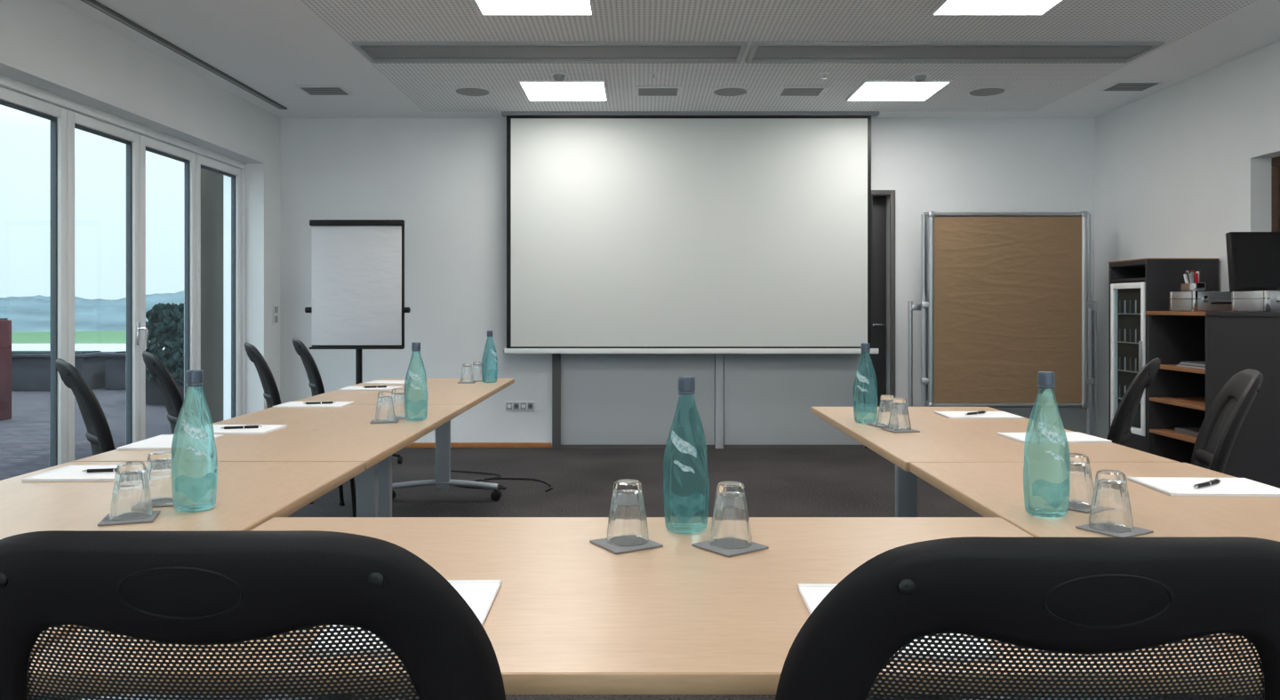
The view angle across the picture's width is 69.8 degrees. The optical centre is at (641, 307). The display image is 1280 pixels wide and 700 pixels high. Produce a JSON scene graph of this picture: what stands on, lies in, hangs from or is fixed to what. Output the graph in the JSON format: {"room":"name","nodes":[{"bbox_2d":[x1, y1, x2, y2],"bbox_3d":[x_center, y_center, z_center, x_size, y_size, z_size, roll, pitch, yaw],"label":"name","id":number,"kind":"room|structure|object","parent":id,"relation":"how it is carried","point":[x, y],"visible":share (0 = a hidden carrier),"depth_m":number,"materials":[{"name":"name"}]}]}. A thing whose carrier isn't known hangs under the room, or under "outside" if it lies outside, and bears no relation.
{"room":"conference room","nodes":[
{"label":"conference room","id":0,"kind":"room"},
{"bbox_2d":[0,0,279,420],"bbox_3d":[-3.255,-0.210,2.620,0.330,2.820,10.440,0,0,0],"label":"wall","id":1,"kind":"structure","parent":0,"point":[49,45],"depth_m":6.21,"materials":[{"name":"paint"}]},
{"bbox_2d":[0,86,67,467],"bbox_3d":[-3.290,0.022,4.836,0.060,2.295,0.744,0,0,0],"label":"window","id":2,"kind":"structure","parent":1,"relation":"in","point":[58,116],"depth_m":5.15,"materials":[{"name":"white paint"}]},
{"bbox_2d":[67,110,148,463],"bbox_3d":[-3.255,0.022,5.589,0.129,2.295,0.744,0,0,0],"label":"door frame","id":3,"kind":"structure","parent":1,"relation":"in","point":[75,120],"depth_m":5.88,"materials":[{"name":"white paint"}]},
{"bbox_2d":[0,73,245,415],"bbox_3d":[-3.285,0.010,4.460,0.090,2.380,6.080,0,0,0],"label":"trim","id":4,"kind":"structure","parent":1,"relation":"attached to","point":[5,82],"depth_m":6.06,"materials":[{"name":"white paint"}]},
{"bbox_2d":[139,135,196,440],"bbox_3d":[-3.290,0.022,6.341,0.060,2.295,0.744,0,0,0],"label":"window frame","id":5,"kind":"structure","parent":1,"relation":"in","point":[188,158],"depth_m":6.64,"materials":[{"name":"white paint"}]},
{"bbox_2d":[195,153,240,418],"bbox_3d":[-3.290,0.022,7.094,0.060,2.295,0.744,0,0,0],"label":"window","id":6,"kind":"structure","parent":1,"relation":"in","point":[202,162],"depth_m":7.39,"materials":[{"name":"white paint"}]},
{"bbox_2d":[272,304,278,324],"bbox_3d":[-3.081,0.060,7.720,0.018,0.160,0.080,0,0,0],"label":"light switch","id":7,"kind":"object","parent":1,"relation":"attached to","point":[275,307],"visible":1,"depth_m":7.70,"materials":[{"name":"white plastic"}]},
{"bbox_2d":[200,168,223,423],"bbox_3d":[-3.805,-0.230,8.550,0.690,2.940,1.100,0,0,0],"label":"wall pier","id":8,"kind":"object","parent":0,"point":[212,183],"visible":0.11,"depth_m":8.00,"materials":[{"name":"paint"}]},
{"bbox_2d":[453,86,491,95],"bbox_3d":[-1.260,-1.608,6.830,0.280,0.012,0.280,0,0,0],"label":"ceiling speaker","id":9,"kind":"object","parent":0,"point":[468,91],"depth_m":6.79},
{"bbox_2d":[472,0,594,15],"bbox_3d":[-0.570,-1.607,4.720,0.620,0.014,0.620,0,0,0],"label":"ceiling light panel","id":10,"kind":"object","parent":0,"point":[485,7],"depth_m":4.91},
{"bbox_2d":[517,80,607,101],"bbox_3d":[-0.570,-1.607,6.810,0.620,0.014,0.620,0,0,0],"label":"ceiling light panel","id":11,"kind":"object","parent":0,"point":[533,90],"depth_m":6.77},
{"bbox_2d":[32,448,1262,699],"bbox_3d":[0.340,1.250,2.620,7.660,0.100,10.840,0,0,0],"label":"floor","id":12,"kind":"structure","parent":0,"point":[778,483],"depth_m":6.12,"materials":[{"name":"carpet"}]},
{"bbox_2d":[55,358,114,455],"bbox_3d":[-1.974,0.698,3.624,0.574,1.005,0.541,0,0,-36],"label":"chair","id":13,"kind":"object","parent":12,"relation":"on","point":[99,434],"visible":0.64,"depth_m":3.33,"materials":[{"name":"black plastic"}]},
{"bbox_2d":[142,351,183,434],"bbox_3d":[-1.966,0.698,4.212,0.574,1.005,0.541,0,0,-33],"label":"chair","id":14,"kind":"object","parent":12,"relation":"on","point":[173,400],"visible":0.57,"depth_m":3.93,"materials":[{"name":"black plastic"}]},
{"bbox_2d":[0,462,365,699],"bbox_3d":[-1.235,0.825,1.890,0.860,0.751,1.560,0,0,0],"label":"conference table","id":15,"kind":"object","parent":12,"relation":"on","point":[250,494],"visible":0.27,"depth_m":2.15,"materials":[{"name":"brown wood"}]},
{"bbox_2d":[21,464,146,481],"bbox_3d":[-1.450,0.445,2.470,0.298,0.007,0.211,0,0,-2],"label":"notepad","id":16,"kind":"object","parent":15,"relation":"on","point":[71,473],"visible":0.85,"depth_m":2.41,"materials":[{"name":"white paper"}]},
{"bbox_2d":[81,468,116,472],"bbox_3d":[-1.423,0.436,2.459,0.139,0.012,0.010,0,0,-12],"label":"ballpoint pen","id":17,"kind":"object","parent":16,"relation":"on","point":[103,470],"visible":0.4,"depth_m":2.45,"materials":[{"name":"black plastic"}]},
{"bbox_2d":[97,511,160,526],"bbox_3d":[-1.085,0.447,1.945,0.102,0.004,0.102,0,0,-20],"label":"coaster","id":18,"kind":"object","parent":15,"relation":"on","point":[106,521],"visible":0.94,"depth_m":1.91,"materials":[{"name":"fabric"}]},
{"bbox_2d":[109,461,152,520],"bbox_3d":[-1.085,0.388,1.950,0.081,0.114,0.081,0,0,-28],"label":"drinking glass","id":19,"kind":"object","parent":18,"relation":"on","point":[131,500],"visible":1,"depth_m":1.93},
{"bbox_2d":[152,503,173,507],"bbox_3d":[-1.100,0.447,2.105,0.102,0.004,0.102,0,0,-15],"label":"coaster","id":20,"kind":"object","parent":15,"relation":"on","point":[167,505],"visible":0.04,"depth_m":2.06,"materials":[{"name":"fabric"}]},
{"bbox_2d":[145,450,173,505],"bbox_3d":[-1.100,0.388,2.100,0.081,0.114,0.081,0,0,-27],"label":"drinking glass","id":21,"kind":"object","parent":20,"relation":"on","point":[158,466],"visible":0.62,"depth_m":2.07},
{"bbox_2d":[171,369,217,511],"bbox_3d":[-0.994,0.294,2.039,0.094,0.309,0.094,0,0,-40],"label":"water bottle","id":22,"kind":"object","parent":15,"relation":"on","point":[194,450],"visible":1,"depth_m":2.01,"materials":[{"name":"teal glass"}]},
{"bbox_2d":[0,530,505,699],"bbox_3d":[-0.405,0.698,1.079,0.541,1.005,0.574,0,0,0],"label":"chair","id":23,"kind":"object","parent":12,"relation":"on","point":[206,588],"visible":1,"depth_m":0.83,"materials":[{"name":"black plastic"}]},
{"bbox_2d":[72,404,467,699],"bbox_3d":[-1.235,0.825,3.460,0.860,0.751,1.560,0,0,0],"label":"conference table","id":24,"kind":"object","parent":12,"relation":"on","point":[346,434],"visible":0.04,"depth_m":3.23,"materials":[{"name":"brown wood"}]},
{"bbox_2d":[116,434,223,449],"bbox_3d":[-1.555,0.445,3.040,0.211,0.007,0.298,0,0,-3],"label":"notepad","id":25,"kind":"object","parent":24,"relation":"on","point":[162,442],"visible":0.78,"depth_m":2.97,"materials":[{"name":"white paper"}]},
{"bbox_2d":[213,424,287,434],"bbox_3d":[-1.485,0.445,3.350,0.298,0.007,0.211,0,0,2],"label":"notepad","id":26,"kind":"object","parent":24,"relation":"on","point":[265,428],"visible":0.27,"depth_m":3.32,"materials":[{"name":"white paper"}]},
{"bbox_2d":[220,424,261,429],"bbox_3d":[-1.458,0.436,3.339,0.139,0.012,0.010,0,0,-17],"label":"ballpoint pen","id":27,"kind":"object","parent":26,"relation":"on","point":[247,426],"visible":1,"depth_m":3.34,"materials":[{"name":"black plastic"}]},
{"bbox_2d":[272,401,353,407],"bbox_3d":[-1.500,0.445,4.200,0.298,0.007,0.211,0,0,-1],"label":"notepad","id":28,"kind":"object","parent":24,"relation":"on","point":[290,404],"visible":0.98,"depth_m":4.14,"materials":[{"name":"white paper"}]},
{"bbox_2d":[370,419,399,423],"bbox_3d":[-1.007,0.447,3.600,0.102,0.004,0.102,0,0,-10],"label":"coaster","id":29,"kind":"object","parent":24,"relation":"on","point":[396,420],"visible":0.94,"depth_m":3.55,"materials":[{"name":"fabric"}]},
{"bbox_2d":[374,391,395,422],"bbox_3d":[-1.007,0.388,3.600,0.081,0.114,0.081,0,0,-32],"label":"drinking glass","id":30,"kind":"object","parent":29,"relation":"on","point":[385,411],"visible":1,"depth_m":3.57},
{"bbox_2d":[404,342,428,421],"bbox_3d":[-0.900,0.294,3.659,0.094,0.309,0.094,0,0,-20],"label":"water bottle","id":31,"kind":"object","parent":24,"relation":"on","point":[416,396],"visible":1,"depth_m":3.63,"materials":[{"name":"teal glass"}]},
{"bbox_3d":[-0.985,0.447,3.730,0.102,0.004,0.102,0,0,-10],"label":"coaster","id":32,"kind":"object","parent":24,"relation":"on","visible":0},
{"bbox_2d":[392,388,405,417],"bbox_3d":[-0.990,0.388,3.730,0.081,0.114,0.081,0,0,-33],"label":"drinking glass","id":33,"kind":"object","parent":32,"relation":"on","point":[397,394],"visible":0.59,"depth_m":3.70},
{"bbox_2d":[244,342,356,517],"bbox_3d":[-1.951,0.698,5.227,0.574,1.005,0.541,0,0,-27],"label":"chair","id":34,"kind":"object","parent":12,"relation":"on","point":[271,395],"visible":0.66,"depth_m":4.99,"materials":[{"name":"black plastic"}]},
{"bbox_2d":[292,337,324,503],"bbox_3d":[-1.947,0.698,5.918,0.574,1.005,0.541,0,0,-25],"label":"chair","id":35,"kind":"object","parent":12,"relation":"on","point":[316,384],"visible":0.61,"depth_m":5.64,"materials":[{"name":"black plastic"}]},
{"bbox_2d":[304,219,410,463],"bbox_3d":[-2.145,0.271,6.924,0.626,1.858,0.619,0,0,43],"label":"easel","id":36,"kind":"object","parent":12,"relation":"on","point":[357,266],"visible":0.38,"depth_m":6.90,"materials":[{"name":"paper"}]},
{"bbox_2d":[295,378,514,517],"bbox_3d":[-1.235,0.825,5.030,0.860,0.751,1.560,0,0,0],"label":"conference table","id":37,"kind":"object","parent":12,"relation":"on","point":[440,391],"visible":0.44,"depth_m":5.12,"materials":[{"name":"brown wood"}]},
{"bbox_2d":[337,385,402,391],"bbox_3d":[-1.490,0.445,5.050,0.298,0.007,0.211,0,0,-2],"label":"notepad","id":38,"kind":"object","parent":37,"relation":"on","point":[350,388],"visible":0.91,"depth_m":4.99,"materials":[{"name":"white paper"}]},
{"bbox_2d":[363,380,404,384],"bbox_3d":[-1.470,0.445,5.450,0.298,0.007,0.211,0,0,5],"label":"notepad","id":39,"kind":"object","parent":37,"relation":"on","point":[375,382],"visible":0.87,"depth_m":5.40,"materials":[{"name":"white paper"}]},
{"bbox_2d":[457,381,476,383],"bbox_3d":[-1.040,0.447,5.460,0.102,0.004,0.102,0,0,-5],"label":"coaster","id":40,"kind":"object","parent":37,"relation":"on","point":[460,382],"visible":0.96,"depth_m":5.41,"materials":[{"name":"fabric"}]},
{"bbox_2d":[460,362,473,383],"bbox_3d":[-1.040,0.388,5.460,0.081,0.114,0.081,0,0,-30],"label":"drinking glass","id":41,"kind":"object","parent":40,"relation":"on","point":[467,373],"visible":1,"depth_m":5.43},
{"bbox_2d":[481,330,497,383],"bbox_3d":[-0.905,0.294,5.460,0.094,0.309,0.094,0,0,20],"label":"water bottle","id":42,"kind":"object","parent":37,"relation":"on","point":[489,361],"visible":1,"depth_m":5.43,"materials":[{"name":"teal glass"}]},
{"bbox_3d":[-1.000,0.447,5.600,0.102,0.004,0.102,0,0,-5],"label":"coaster","id":43,"kind":"object","parent":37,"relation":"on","visible":0},
{"bbox_2d":[472,361,482,381],"bbox_3d":[-1.000,0.388,5.580,0.081,0.114,0.081,0,0,-33],"label":"drinking glass","id":44,"kind":"object","parent":43,"relation":"on","point":[476,370],"visible":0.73,"depth_m":5.55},
{"bbox_2d":[450,470,552,492],"bbox_3d":[-1.070,1.190,6.298,1.126,0.016,0.475,0,0,26],"label":"power cable","id":45,"kind":"object","parent":12,"relation":"on","point":[499,476],"visible":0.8,"depth_m":6.37,"materials":[{"name":"black plastic"}]},
{"bbox_2d":[29,517,1262,699],"bbox_3d":[-0.010,0.825,1.545,1.560,0.751,0.840,0,0,0],"label":"conference table","id":46,"kind":"object","parent":12,"relation":"on","point":[569,614],"visible":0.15,"depth_m":1.44,"materials":[{"name":"brown wood"}]},
{"bbox_2d":[306,580,501,655],"bbox_3d":[-0.330,0.445,1.335,0.211,0.007,0.298,0,0,-1],"label":"notepad","id":47,"kind":"object","parent":46,"relation":"on","point":[479,596],"visible":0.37,"depth_m":1.39,"materials":[{"name":"white paper"}]},
{"bbox_2d":[589,538,663,554],"bbox_3d":[-0.030,0.447,1.735,0.102,0.004,0.102,0,0,-32],"label":"coaster","id":48,"kind":"object","parent":46,"relation":"on","point":[602,543],"visible":0.69,"depth_m":1.70,"materials":[{"name":"fabric"}]},
{"bbox_2d":[606,479,648,546],"bbox_3d":[-0.027,0.388,1.746,0.081,0.114,0.081,0,0,0],"label":"drinking glass","id":49,"kind":"object","parent":48,"relation":"on","point":[628,526],"visible":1,"depth_m":1.72,"materials":[{"name":"glass"}]},
{"bbox_2d":[663,376,709,533],"bbox_3d":[0.090,0.294,1.850,0.094,0.309,0.094,0,0,0],"label":"water bottle","id":50,"kind":"object","parent":46,"relation":"on","point":[685,473],"visible":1,"depth_m":1.82,"materials":[{"name":"teal glass"}]},
{"bbox_2d":[691,540,768,557],"bbox_3d":[0.165,0.447,1.716,0.102,0.004,0.102,0,0,-38],"label":"coaster","id":51,"kind":"object","parent":46,"relation":"on","point":[729,553],"visible":0.69,"depth_m":1.69,"materials":[{"name":"fabric"}]},
{"bbox_2d":[709,480,751,549],"bbox_3d":[0.167,0.388,1.726,0.081,0.114,0.081,0,0,-10],"label":"drinking glass","id":52,"kind":"object","parent":51,"relation":"on","point":[730,529],"visible":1,"depth_m":1.70,"materials":[{"name":"glass"}]},
{"bbox_2d":[797,584,999,661],"bbox_3d":[0.352,0.445,1.315,0.211,0.007,0.298,0,0,1],"label":"notepad","id":53,"kind":"object","parent":46,"relation":"on","point":[812,595],"visible":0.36,"depth_m":1.37,"materials":[{"name":"white paper"}]},
{"bbox_2d":[810,407,1180,699],"bbox_3d":[1.165,0.825,3.405,0.800,0.751,1.490,0,0,0],"label":"conference table","id":54,"kind":"object","parent":12,"relation":"on","point":[940,439],"visible":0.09,"depth_m":3.15,"materials":[{"name":"brown wood"}]},
{"bbox_2d":[853,343,877,423],"bbox_3d":[0.870,0.294,3.570,0.094,0.309,0.094,0,0,20],"label":"water bottle","id":55,"kind":"object","parent":54,"relation":"on","point":[865,386],"visible":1,"depth_m":3.54,"materials":[{"name":"teal glass"}]},
{"bbox_2d":[867,423,887,428],"bbox_3d":[0.925,0.447,3.475,0.102,0.004,0.102,0,0,-15],"label":"coaster","id":56,"kind":"object","parent":54,"relation":"on","point":[875,424],"visible":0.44,"depth_m":3.45,"materials":[{"name":"fabric"}]},
{"bbox_2d":[876,394,894,426],"bbox_3d":[0.925,0.388,3.455,0.081,0.114,0.081,0,0,37],"label":"drinking glass","id":57,"kind":"object","parent":56,"relation":"on","point":[885,400],"visible":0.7,"depth_m":3.43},
{"bbox_2d":[880,428,919,432],"bbox_3d":[0.940,0.447,3.335,0.102,0.004,0.102,0,0,-12],"label":"coaster","id":58,"kind":"object","parent":54,"relation":"on","point":[885,429],"visible":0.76,"depth_m":3.29,"materials":[{"name":"fabric"}]},
{"bbox_2d":[888,397,911,431],"bbox_3d":[0.940,0.388,3.345,0.081,0.114,0.081,0,0,36],"label":"drinking glass","id":59,"kind":"object","parent":58,"relation":"on","point":[899,420],"visible":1,"depth_m":3.32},
{"bbox_2d":[933,411,1023,418],"bbox_3d":[1.390,0.445,3.800,0.298,0.007,0.211,0,0,1],"label":"notepad","id":60,"kind":"object","parent":54,"relation":"on","point":[948,414],"visible":1,"depth_m":3.76,"materials":[{"name":"white paper"}]},
{"bbox_2d":[996,432,1111,443],"bbox_3d":[1.405,0.445,3.140,0.298,0.007,0.211,0,0,-3],"label":"notepad","id":61,"kind":"object","parent":54,"relation":"on","point":[1073,437],"visible":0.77,"depth_m":3.12,"materials":[{"name":"white paper"}]},
{"bbox_2d":[908,212,1096,437],"bbox_3d":[2.905,0.213,7.520,1.506,1.958,0.423,0,0,0],"label":"stand","id":62,"kind":"object","parent":12,"relation":"on","point":[924,220],"visible":0.21,"depth_m":7.37,"materials":[{"name":"grey"}]},
{"bbox_2d":[920,211,1093,435],"bbox_3d":[2.870,0.217,7.128,1.350,1.944,0.360,0,0,0],"label":"pinboard","id":63,"kind":"object","parent":12,"relation":"on","point":[1009,302],"visible":0.96,"depth_m":7.19,"materials":[{"name":"wood"}]},
{"bbox_2d":[775,536,1279,699],"bbox_3d":[0.398,0.698,1.057,0.541,1.005,0.574,0,0,0],"label":"chair","id":64,"kind":"object","parent":12,"relation":"on","point":[1090,596],"visible":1,"depth_m":0.80,"materials":[{"name":"black plastic"}]},
{"bbox_2d":[909,463,1279,699],"bbox_3d":[1.175,0.825,1.875,0.800,0.751,1.560,0,0,0],"label":"conference table","id":65,"kind":"object","parent":12,"relation":"on","point":[989,490],"visible":0.25,"depth_m":2.10,"materials":[{"name":"brown wood"}]},
{"bbox_2d":[1023,371,1070,518],"bbox_3d":[0.875,0.294,1.985,0.094,0.309,0.094,0,0,-10],"label":"water bottle","id":66,"kind":"object","parent":65,"relation":"on","point":[1046,468],"visible":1,"depth_m":1.95,"materials":[{"name":"teal glass"}]},
{"bbox_2d":[1068,508,1090,513],"bbox_3d":[0.985,0.447,2.065,0.102,0.004,0.102,0,0,-32],"label":"coaster","id":67,"kind":"object","parent":65,"relation":"on","point":[1086,511],"visible":0.2,"depth_m":2.01,"materials":[{"name":"fabric"}]},
{"bbox_2d":[1068,453,1093,509],"bbox_3d":[0.975,0.388,2.060,0.081,0.114,0.081,0,0,34],"label":"drinking glass","id":68,"kind":"object","parent":67,"relation":"on","point":[1081,484],"visible":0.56,"depth_m":2.03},
{"bbox_2d":[1075,524,1153,537],"bbox_3d":[0.950,0.447,1.845,0.102,0.004,0.102,0,0,-30],"label":"coaster","id":69,"kind":"object","parent":65,"relation":"on","point":[1137,532],"visible":0.55,"depth_m":1.82,"materials":[{"name":"fabric"}]},
{"bbox_2d":[1088,469,1133,532],"bbox_3d":[0.946,0.388,1.850,0.081,0.114,0.081,0,0,36],"label":"drinking glass","id":70,"kind":"object","parent":69,"relation":"on","point":[1110,511],"visible":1,"depth_m":1.82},
{"bbox_2d":[1127,477,1279,496],"bbox_3d":[1.410,0.445,2.280,0.298,0.007,0.211,0,0,2],"label":"notepad","id":71,"kind":"object","parent":65,"relation":"on","point":[1171,486],"visible":1,"depth_m":2.25,"materials":[{"name":"white paper"}]},
{"bbox_2d":[1192,479,1221,488],"bbox_3d":[1.397,0.436,2.268,0.139,0.012,0.010,0,0,-35],"label":"ballpoint pen","id":72,"kind":"object","parent":71,"relation":"on","point":[1214,481],"visible":1,"depth_m":2.26,"materials":[{"name":"black plastic"}]},
{"bbox_2d":[1106,357,1160,446],"bbox_3d":[1.733,0.698,3.648,0.574,1.005,0.541,0,0,32],"label":"chair","id":73,"kind":"object","parent":12,"relation":"on","point":[1119,433],"visible":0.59,"depth_m":3.35,"materials":[{"name":"black plastic"}]},
{"bbox_2d":[1108,258,1218,453],"bbox_3d":[3.598,0.436,6.370,0.504,1.528,0.504,0,0,0],"label":"cabinet","id":74,"kind":"object","parent":12,"relation":"on","point":[1136,287],"visible":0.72,"depth_m":6.29,"materials":[{"name":"black laminate"}]},
{"bbox_2d":[1145,311,1279,488],"bbox_3d":[3.605,0.613,5.330,0.490,1.175,1.570,0,0,0],"label":"sideboard","id":75,"kind":"object","parent":12,"relation":"on","point":[1198,352],"visible":0.63,"depth_m":5.44,"materials":[{"name":"black laminate"}]},
{"bbox_2d":[1168,291,1231,311],"bbox_3d":[3.570,-0.038,5.761,0.344,0.124,0.302,0,0,0],"label":"case","id":76,"kind":"object","parent":75,"relation":"on","point":[1181,300],"visible":0.72,"depth_m":5.65,"materials":[{"name":"grey"}]},
{"bbox_2d":[1179,270,1205,291],"bbox_3d":[3.468,-0.170,5.771,0.074,0.132,0.179,0,0,0],"label":"pen holder","id":77,"kind":"object","parent":76,"relation":"on","point":[1194,285],"visible":1,"depth_m":5.75,"materials":[{"name":"silver metal"}]},
{"bbox_2d":[1225,232,1279,311],"bbox_3d":[3.675,-0.213,5.311,0.344,0.474,0.403,0,0,0],"label":"case","id":78,"kind":"object","parent":75,"relation":"on","point":[1253,258],"visible":1,"depth_m":5.43,"materials":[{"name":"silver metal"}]},
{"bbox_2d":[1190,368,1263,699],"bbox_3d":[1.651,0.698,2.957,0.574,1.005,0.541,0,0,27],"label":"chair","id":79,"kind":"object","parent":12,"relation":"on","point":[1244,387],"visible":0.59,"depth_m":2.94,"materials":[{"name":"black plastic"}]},
{"bbox_2d":[634,86,681,95],"bbox_3d":[0.120,-1.608,6.830,0.340,0.013,0.280,0,0,0],"label":"ceiling air vent","id":80,"kind":"object","parent":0,"point":[639,91],"depth_m":6.79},
{"bbox_2d":[56,0,1279,118],"bbox_3d":[0.340,-1.680,2.620,7.660,0.120,10.840,0,0,0],"label":"ceiling","id":81,"kind":"structure","parent":0,"point":[271,47],"depth_m":5.94,"materials":[{"name":"white paint"}]},
{"bbox_2d":[80,0,287,109],"bbox_3d":[-2.910,-1.612,3.975,0.060,0.016,6.950,0,0,0],"label":"linear vent","id":82,"kind":"object","parent":81,"relation":"in","point":[93,4],"depth_m":5.70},
{"bbox_2d":[295,85,353,95],"bbox_3d":[-2.360,-1.613,6.830,0.340,0.013,0.280,0,0,0],"label":"ceiling air vent","id":83,"kind":"object","parent":81,"relation":"in","point":[310,90],"depth_m":6.78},
{"bbox_2d":[550,71,567,81],"bbox_3d":[-0.570,-1.587,6.330,0.119,0.054,0.120,0,0,0],"label":"ceiling sensor","id":84,"kind":"object","parent":81,"relation":"attached to","point":[559,76],"depth_m":6.30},
{"bbox_2d":[501,111,879,353],"bbox_3d":[0.403,-0.617,7.607,3.126,2.004,0.085,0,0,0],"label":"projection screen","id":85,"kind":"object","parent":81,"relation":"hanging from","point":[628,232],"visible":0.99,"depth_m":7.60,"materials":[{"name":"white fabric"}]},
{"bbox_2d":[712,86,749,95],"bbox_3d":[0.660,-1.608,6.830,0.280,0.012,0.280,0,0,0],"label":"ceiling speaker","id":86,"kind":"object","parent":81,"relation":"in","point":[727,91],"depth_m":6.79},
{"bbox_2d":[299,0,1258,111],"bbox_3d":[0.720,-1.617,2.625,5.040,0.007,9.850,0,0,0],"label":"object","id":87,"kind":"structure","parent":81,"relation":"attached to","point":[430,86],"depth_m":5.45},
{"bbox_2d":[911,72,928,82],"bbox_3d":[1.930,-1.587,6.360,0.119,0.054,0.120,0,0,0],"label":"ceiling sensor","id":88,"kind":"object","parent":81,"relation":"attached to","point":[919,77],"depth_m":6.33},
{"bbox_2d":[1097,80,1164,91],"bbox_3d":[3.570,-1.613,6.700,0.340,0.013,0.280,0,0,0],"label":"ceiling air vent","id":89,"kind":"object","parent":81,"relation":"in","point":[1118,85],"depth_m":6.67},
{"bbox_2d":[280,118,1094,442],"bbox_3d":[0.340,-0.210,7.950,7.660,2.820,0.220,0,0,0],"label":"wall","id":90,"kind":"structure","parent":0,"point":[445,178],"depth_m":7.84,"materials":[{"name":"paint"}]},
{"bbox_2d":[404,442,551,447],"bbox_3d":[0.390,1.177,7.831,6.960,0.045,0.018,0,0,0],"label":"baseboard","id":91,"kind":"structure","parent":90,"relation":"attached to","point":[413,444],"depth_m":7.82,"materials":[{"name":"brown wood"}]},
{"bbox_2d":[504,400,535,411],"bbox_3d":[-1.040,0.843,7.830,0.250,0.085,0.020,0,0,0],"label":"power outlet","id":92,"kind":"object","parent":90,"relation":"attached to","point":[509,405],"visible":1,"depth_m":7.83,"materials":[{"name":"white plastic"}]},
{"bbox_2d":[552,353,863,448],"bbox_3d":[0.565,0.750,7.809,2.650,0.900,0.058,0,0,0],"label":"wall panel","id":93,"kind":"object","parent":90,"relation":"attached to","point":[600,401],"visible":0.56,"depth_m":7.80,"materials":[{"name":"grey"}]},
{"bbox_2d":[872,196,886,407],"bbox_3d":[2.045,0.117,7.934,0.140,2.155,0.091,0,0,0],"label":"door","id":94,"kind":"structure","parent":90,"relation":"in","point":[879,203],"depth_m":7.94,"materials":[{"name":"black laminate"}]},
{"bbox_2d":[864,190,895,448],"bbox_3d":[2.030,0.100,7.824,0.260,2.200,0.029,0,0,0],"label":"door frame","id":95,"kind":"structure","parent":90,"relation":"attached to","point":[892,193],"depth_m":7.81,"materials":[{"name":"grey"}]},
{"bbox_2d":[351,41,1164,63],"bbox_3d":[0.705,-1.605,5.780,4.930,0.018,0.440,0,0,0],"label":"diffuser","id":96,"kind":"object","parent":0,"point":[375,52],"depth_m":5.76,"materials":[{"name":"metal"}]},
{"bbox_2d":[776,86,828,95],"bbox_3d":[1.190,-1.608,6.830,0.340,0.013,0.280,0,0,0],"label":"ceiling air vent","id":97,"kind":"object","parent":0,"point":[785,91],"depth_m":6.79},
{"bbox_2d":[845,80,951,101],"bbox_3d":[1.890,-1.607,6.810,0.620,0.014,0.620,0,0,0],"label":"ceiling light panel","id":98,"kind":"object","parent":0,"point":[868,90],"depth_m":6.77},
{"bbox_2d":[967,86,1007,95],"bbox_3d":[2.570,-1.608,6.830,0.280,0.012,0.280,0,0,0],"label":"ceiling speaker","id":99,"kind":"object","parent":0,"point":[988,91],"depth_m":6.79},
{"bbox_2d":[929,0,1063,15],"bbox_3d":[1.890,-1.607,4.720,0.620,0.014,0.620,0,0,0],"label":"ceiling light panel","id":100,"kind":"object","parent":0,"point":[946,7],"depth_m":4.91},
{"bbox_2d":[1094,40,1279,439],"bbox_3d":[3.995,-0.210,2.620,0.250,2.820,10.440,0,0,0],"label":"wall","id":101,"kind":"structure","parent":0,"point":[1180,167],"depth_m":6.51,"materials":[{"name":"paint"}]},
{"bbox_2d":[1271,156,1279,231],"bbox_3d":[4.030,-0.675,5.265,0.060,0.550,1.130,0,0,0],"label":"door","id":102,"kind":"structure","parent":101,"relation":"in","point":[1275,161],"depth_m":5.79,"materials":[{"name":"brown wood"}]},
{"label":"outside","id":103,"kind":"structure","parent":0,"visible":0},
{"bbox_2d":[0,387,171,480],"bbox_3d":[-8.755,1.295,10.100,10.490,0.110,25.800,0,0,0],"label":"ground","id":104,"kind":"structure","parent":103,"point":[25,438],"depth_m":9.38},
{"bbox_2d":[0,318,11,421],"bbox_3d":[-7.200,0.680,10.000,0.400,1.120,0.400,0,0,0],"label":"planter","id":105,"kind":"object","parent":104,"relation":"on","point":[5,324],"visible":1,"depth_m":10.10,"materials":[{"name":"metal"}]},
{"bbox_2d":[11,351,115,391],"bbox_3d":[-9.100,0.955,13.900,1.800,0.570,0.800,0,0,0],"label":"stone planter","id":106,"kind":"object","parent":104,"relation":"on","point":[30,370],"visible":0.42,"depth_m":13.55,"materials":[{"name":"grey stone"}]},
{"bbox_2d":[99,351,165,390],"bbox_3d":[-7.200,0.955,14.100,1.800,0.570,0.800,0,0,0],"label":"stone planter","id":107,"kind":"object","parent":104,"relation":"on","point":[116,363],"visible":0.2,"depth_m":13.75,"materials":[{"name":"grey stone"}]},
{"bbox_2d":[125,303,183,405],"bbox_3d":[-6.133,0.588,11.889,0.885,1.305,0.880,0,0,6],"label":"potted shrub","id":108,"kind":"object","parent":104,"relation":"on","point":[164,320],"visible":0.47,"depth_m":11.66,"materials":[{"name":"green plant"}]},
{"bbox_2d":[165,318,183,399],"bbox_3d":[-5.612,0.661,11.605,0.816,1.157,0.764,0,0,-21],"label":"potted shrub","id":109,"kind":"object","parent":104,"relation":"on","point":[177,364],"visible":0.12,"depth_m":11.37,"materials":[{"name":"green plant"}]},
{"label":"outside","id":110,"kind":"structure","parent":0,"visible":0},
{"bbox_2d":[11,330,165,351],"bbox_3d":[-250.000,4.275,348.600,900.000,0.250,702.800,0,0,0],"label":"ground","id":111,"kind":"structure","parent":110,"point":[97,340],"depth_m":112.57,"materials":[{"name":"green plant"}]},
{"bbox_2d":[0,290,183,332],"bbox_3d":[-165.000,-0.450,114.012,330.000,9.400,431.976,0,0,0],"label":"hills","id":112,"kind":"structure","parent":111,"relation":"on","point":[32,313],"depth_m":184.47,"materials":[{"name":"blue"}]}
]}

